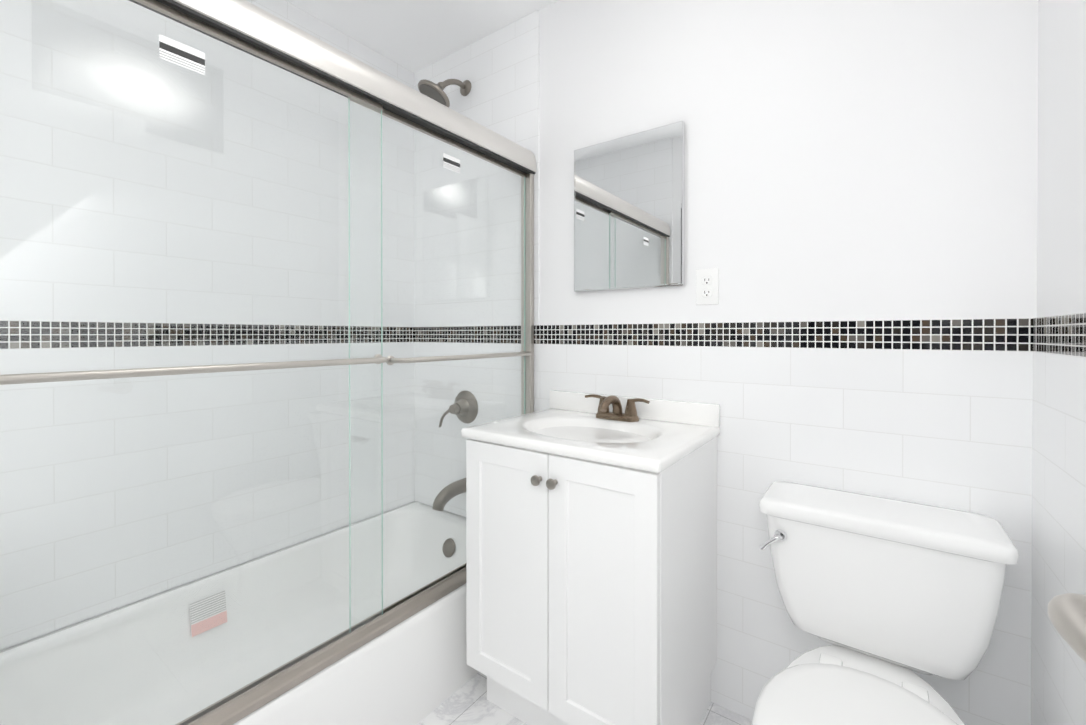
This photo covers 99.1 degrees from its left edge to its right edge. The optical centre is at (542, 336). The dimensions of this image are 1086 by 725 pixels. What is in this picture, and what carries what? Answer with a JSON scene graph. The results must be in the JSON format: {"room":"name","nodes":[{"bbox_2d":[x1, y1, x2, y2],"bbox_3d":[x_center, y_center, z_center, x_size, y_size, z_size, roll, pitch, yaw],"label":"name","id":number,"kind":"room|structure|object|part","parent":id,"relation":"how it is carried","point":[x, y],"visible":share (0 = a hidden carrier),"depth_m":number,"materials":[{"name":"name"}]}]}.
{"room":"bathroom","nodes":[
{"label":"bathroom","id":0,"kind":"room"},
{"bbox_2d":[0,501,414,651],"bbox_3d":[-1.133,-0.076,1.726,0.120,2.450,1.760,0,0,36],"label":"wall","id":1,"kind":"structure","parent":0,"point":[42,635],"depth_m":1.51,"materials":[{"name":"white paint"}]},
{"bbox_2d":[0,0,414,649],"bbox_3d":[-1.081,-0.241,1.688,0.008,2.118,1.520,0,0,36],"label":"tiled wall","id":2,"kind":"structure","parent":1,"relation":"attached to","point":[48,324],"depth_m":1.52,"materials":[{"name":"white tile"}]},
{"bbox_2d":[286,0,558,72],"bbox_3d":[-0.560,-1.355,0.566,2.400,0.120,2.960,0,0,36],"label":"ceiling","id":3,"kind":"structure","parent":0,"point":[413,36],"depth_m":1.91,"materials":[{"name":"white paint"}]},
{"bbox_2d":[417,672,752,724],"bbox_3d":[-0.560,1.214,0.578,2.400,0.120,2.960,0,0,36],"label":"floor","id":4,"kind":"structure","parent":0,"point":[468,703],"depth_m":1.41,"materials":[{"name":"tile"}]},
{"bbox_2d":[0,502,478,724],"bbox_3d":[-0.771,0.985,1.470,0.768,0.330,1.516,0,0,36],"label":"bathtub","id":5,"kind":"object","parent":4,"relation":"on","point":[415,669],"visible":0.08,"depth_m":1.44,"materials":[{"name":"white ceramic"}]},
{"bbox_2d":[0,0,535,724],"bbox_3d":[-0.479,0.035,1.254,0.097,1.571,1.501,0,0,36],"label":"shower door","id":6,"kind":"structure","parent":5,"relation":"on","point":[252,30],"depth_m":1.09,"materials":[{"name":"clear glass"}]},
{"bbox_3d":[-0.295,0.078,1.547,0.006,1.453,0.759,0,0,36],"label":"glass","id":7,"kind":"part","parent":6,"relation":"part of","materials":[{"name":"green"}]},
{"bbox_2d":[461,390,719,724],"bbox_3d":[0.144,0.672,1.419,0.635,0.956,0.509,0,0,36],"label":"bathroom vanity","id":8,"kind":"object","parent":4,"relation":"on","point":[591,558],"visible":1,"depth_m":1.23,"materials":[{"name":"painted wood"},{"name":"cultured marble"},{"name":"nickel"}]},
{"bbox_3d":[-0.106,0.659,1.334,0.304,0.689,0.019,0,0,36],"label":"door","id":9,"kind":"part","parent":8,"relation":"part of","materials":[{"name":"white wood"}]},
{"bbox_3d":[-0.016,0.383,1.238,0.029,0.029,0.030,0,0,36],"label":"knob","id":10,"kind":"part","parent":8,"relation":"part of","materials":[{"name":"silver metal"}]},
{"bbox_3d":[0.025,0.383,1.208,0.029,0.029,0.030,0,0,36],"label":"knob","id":11,"kind":"part","parent":8,"relation":"part of","materials":[{"name":"silver metal"}]},
{"bbox_3d":[0.143,0.660,1.154,0.304,0.689,0.019,0,0,36],"label":"door","id":12,"kind":"part","parent":8,"relation":"part of","materials":[{"name":"white wood"}]},
{"bbox_2d":[584,394,649,422],"bbox_3d":[0.225,0.236,1.529,0.237,0.084,0.134,0,0,36],"label":"faucet","id":13,"kind":"object","parent":8,"relation":"on","point":[603,415],"depth_m":1.53,"materials":[{"name":"brown metal"}]},
{"bbox_2d":[752,481,1018,724],"bbox_3d":[0.650,0.783,0.919,0.476,0.740,0.718,0,0,36],"label":"toilet","id":14,"kind":"object","parent":4,"relation":"on","point":[886,597],"visible":1,"depth_m":1.02,"materials":[{"name":"white ceramic"}]},
{"bbox_3d":[0.565,0.511,1.150,0.049,0.042,0.028,0,0,36],"label":"lever arm","id":15,"kind":"part","parent":14,"relation":"part of"},
{"bbox_3d":[0.576,0.735,0.817,0.374,0.024,0.467,0,0,36],"label":"lid","id":16,"kind":"part","parent":14,"relation":"part of","materials":[{"name":"white plastic"}]},
{"bbox_3d":[0.799,0.609,1.125,0.448,0.318,0.198,0,0,36],"label":"tank","id":17,"kind":"part","parent":14,"relation":"part of","materials":[{"name":"white ceramic"}]},
{"bbox_3d":[0.797,0.431,1.121,0.476,0.038,0.216,0,0,36],"label":"tank lid","id":18,"kind":"part","parent":14,"relation":"part of","materials":[{"name":"white ceramic"}]},
{"bbox_2d":[540,0,1038,324],"bbox_3d":[0.272,-0.076,1.724,2.160,2.450,0.120,0,0,36],"label":"wall","id":19,"kind":"structure","parent":0,"point":[850,160],"depth_m":1.29,"materials":[{"name":"white paint"}]},
{"bbox_2d":[414,10,539,516],"bbox_3d":[-0.325,-0.243,2.075,0.764,2.118,0.008,0,0,36],"label":"tiled wall","id":20,"kind":"structure","parent":19,"relation":"attached to","point":[499,69],"depth_m":2.06,"materials":[{"name":"white tile"}]},
{"bbox_2d":[418,79,470,107],"bbox_3d":[-0.434,-1.065,2.000,0.145,0.168,0.233,0,0,36],"label":"shower head","id":21,"kind":"object","parent":20,"relation":"attached to","point":[433,91],"visible":0.96,"depth_m":1.96},
{"bbox_3d":[-0.391,-1.098,2.026,0.033,0.065,0.134,0,0,36],"label":"arm","id":22,"kind":"part","parent":21,"relation":"part of"},
{"bbox_2d":[432,478,465,510],"bbox_3d":[-0.401,0.689,2.012,0.064,0.102,0.189,0,0,36],"label":"tub spout","id":23,"kind":"object","parent":20,"relation":"attached to","point":[458,487],"depth_m":1.98,"materials":[{"name":"silver metal"}]},
{"bbox_2d":[439,391,477,426],"bbox_3d":[-0.376,0.324,2.052,0.157,0.160,0.092,0,0,36],"label":"tub valve","id":24,"kind":"object","parent":20,"relation":"attached to","point":[473,403],"depth_m":2.05,"materials":[{"name":"silver metal"}]},
{"bbox_2d":[574,120,684,291],"bbox_3d":[0.289,-0.433,1.622,0.415,0.532,0.020,0,0,36],"label":"mirror","id":25,"kind":"object","parent":19,"relation":"attached to","point":[629,211],"visible":0.96,"depth_m":1.60,"materials":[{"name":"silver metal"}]},
{"bbox_2d":[549,390,719,427],"bbox_3d":[0.287,0.244,1.614,0.635,0.069,0.021,0,0,36],"label":"backsplash","id":26,"kind":"structure","parent":19,"relation":"attached to","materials":[{"name":"white ceramic"}]},
{"bbox_2d":[696,268,718,304],"bbox_3d":[0.519,-0.158,1.465,0.070,0.114,0.008,0,0,36],"label":"electrical outlet plate","id":27,"kind":"object","parent":19,"relation":"attached to","point":[707,286],"visible":1,"depth_m":1.46,"materials":[{"name":"white plastic"}]},
{"bbox_2d":[701,275,712,285],"bbox_3d":[0.517,-0.177,1.462,0.033,0.028,0.002,0,0,36],"label":"socket","id":28,"kind":"object","parent":27,"relation":"attached to","point":[706,280],"depth_m":1.46,"materials":[{"name":"white plastic"}]},
{"bbox_2d":[701,288,712,297],"bbox_3d":[0.517,-0.138,1.462,0.033,0.028,0.002,0,0,36],"label":"socket","id":29,"kind":"object","parent":27,"relation":"attached to","point":[705,292],"depth_m":1.46,"materials":[{"name":"white plastic"}]},
{"bbox_2d":[538,318,1032,724],"bbox_3d":[0.544,0.553,1.451,1.380,1.194,0.008,0,0,36],"label":"tile","id":30,"kind":"structure","parent":19,"relation":"attached to","point":[935,412],"depth_m":1.26,"materials":[{"name":"white tile"}]},
{"bbox_2d":[1037,0,1085,316],"bbox_3d":[0.716,-0.070,0.391,0.120,2.450,1.760,0,0,36],"label":"wall","id":31,"kind":"structure","parent":0,"point":[1061,244],"depth_m":0.91,"materials":[{"name":"white paint"}]},
{"bbox_2d":[1031,312,1085,724],"bbox_3d":[0.664,0.558,0.432,0.008,1.194,1.520,0,0,36],"label":"tile","id":32,"kind":"structure","parent":31,"relation":"attached to","point":[1058,666],"depth_m":0.90,"materials":[{"name":"white tile"}]},
{"bbox_3d":[0.329,0.135,0.113,0.077,2.020,0.611,0,0,36],"label":"door","id":33,"kind":"structure","parent":0,"visible":0},
{"bbox_2d":[1048,593,1085,662],"bbox_3d":[0.380,0.206,0.323,0.031,0.027,0.086,0,0,36],"label":"lever","id":34,"kind":"object","parent":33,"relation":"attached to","point":[1067,614],"visible":1,"depth_m":0.33,"materials":[{"name":"silver metal"}]}
]}

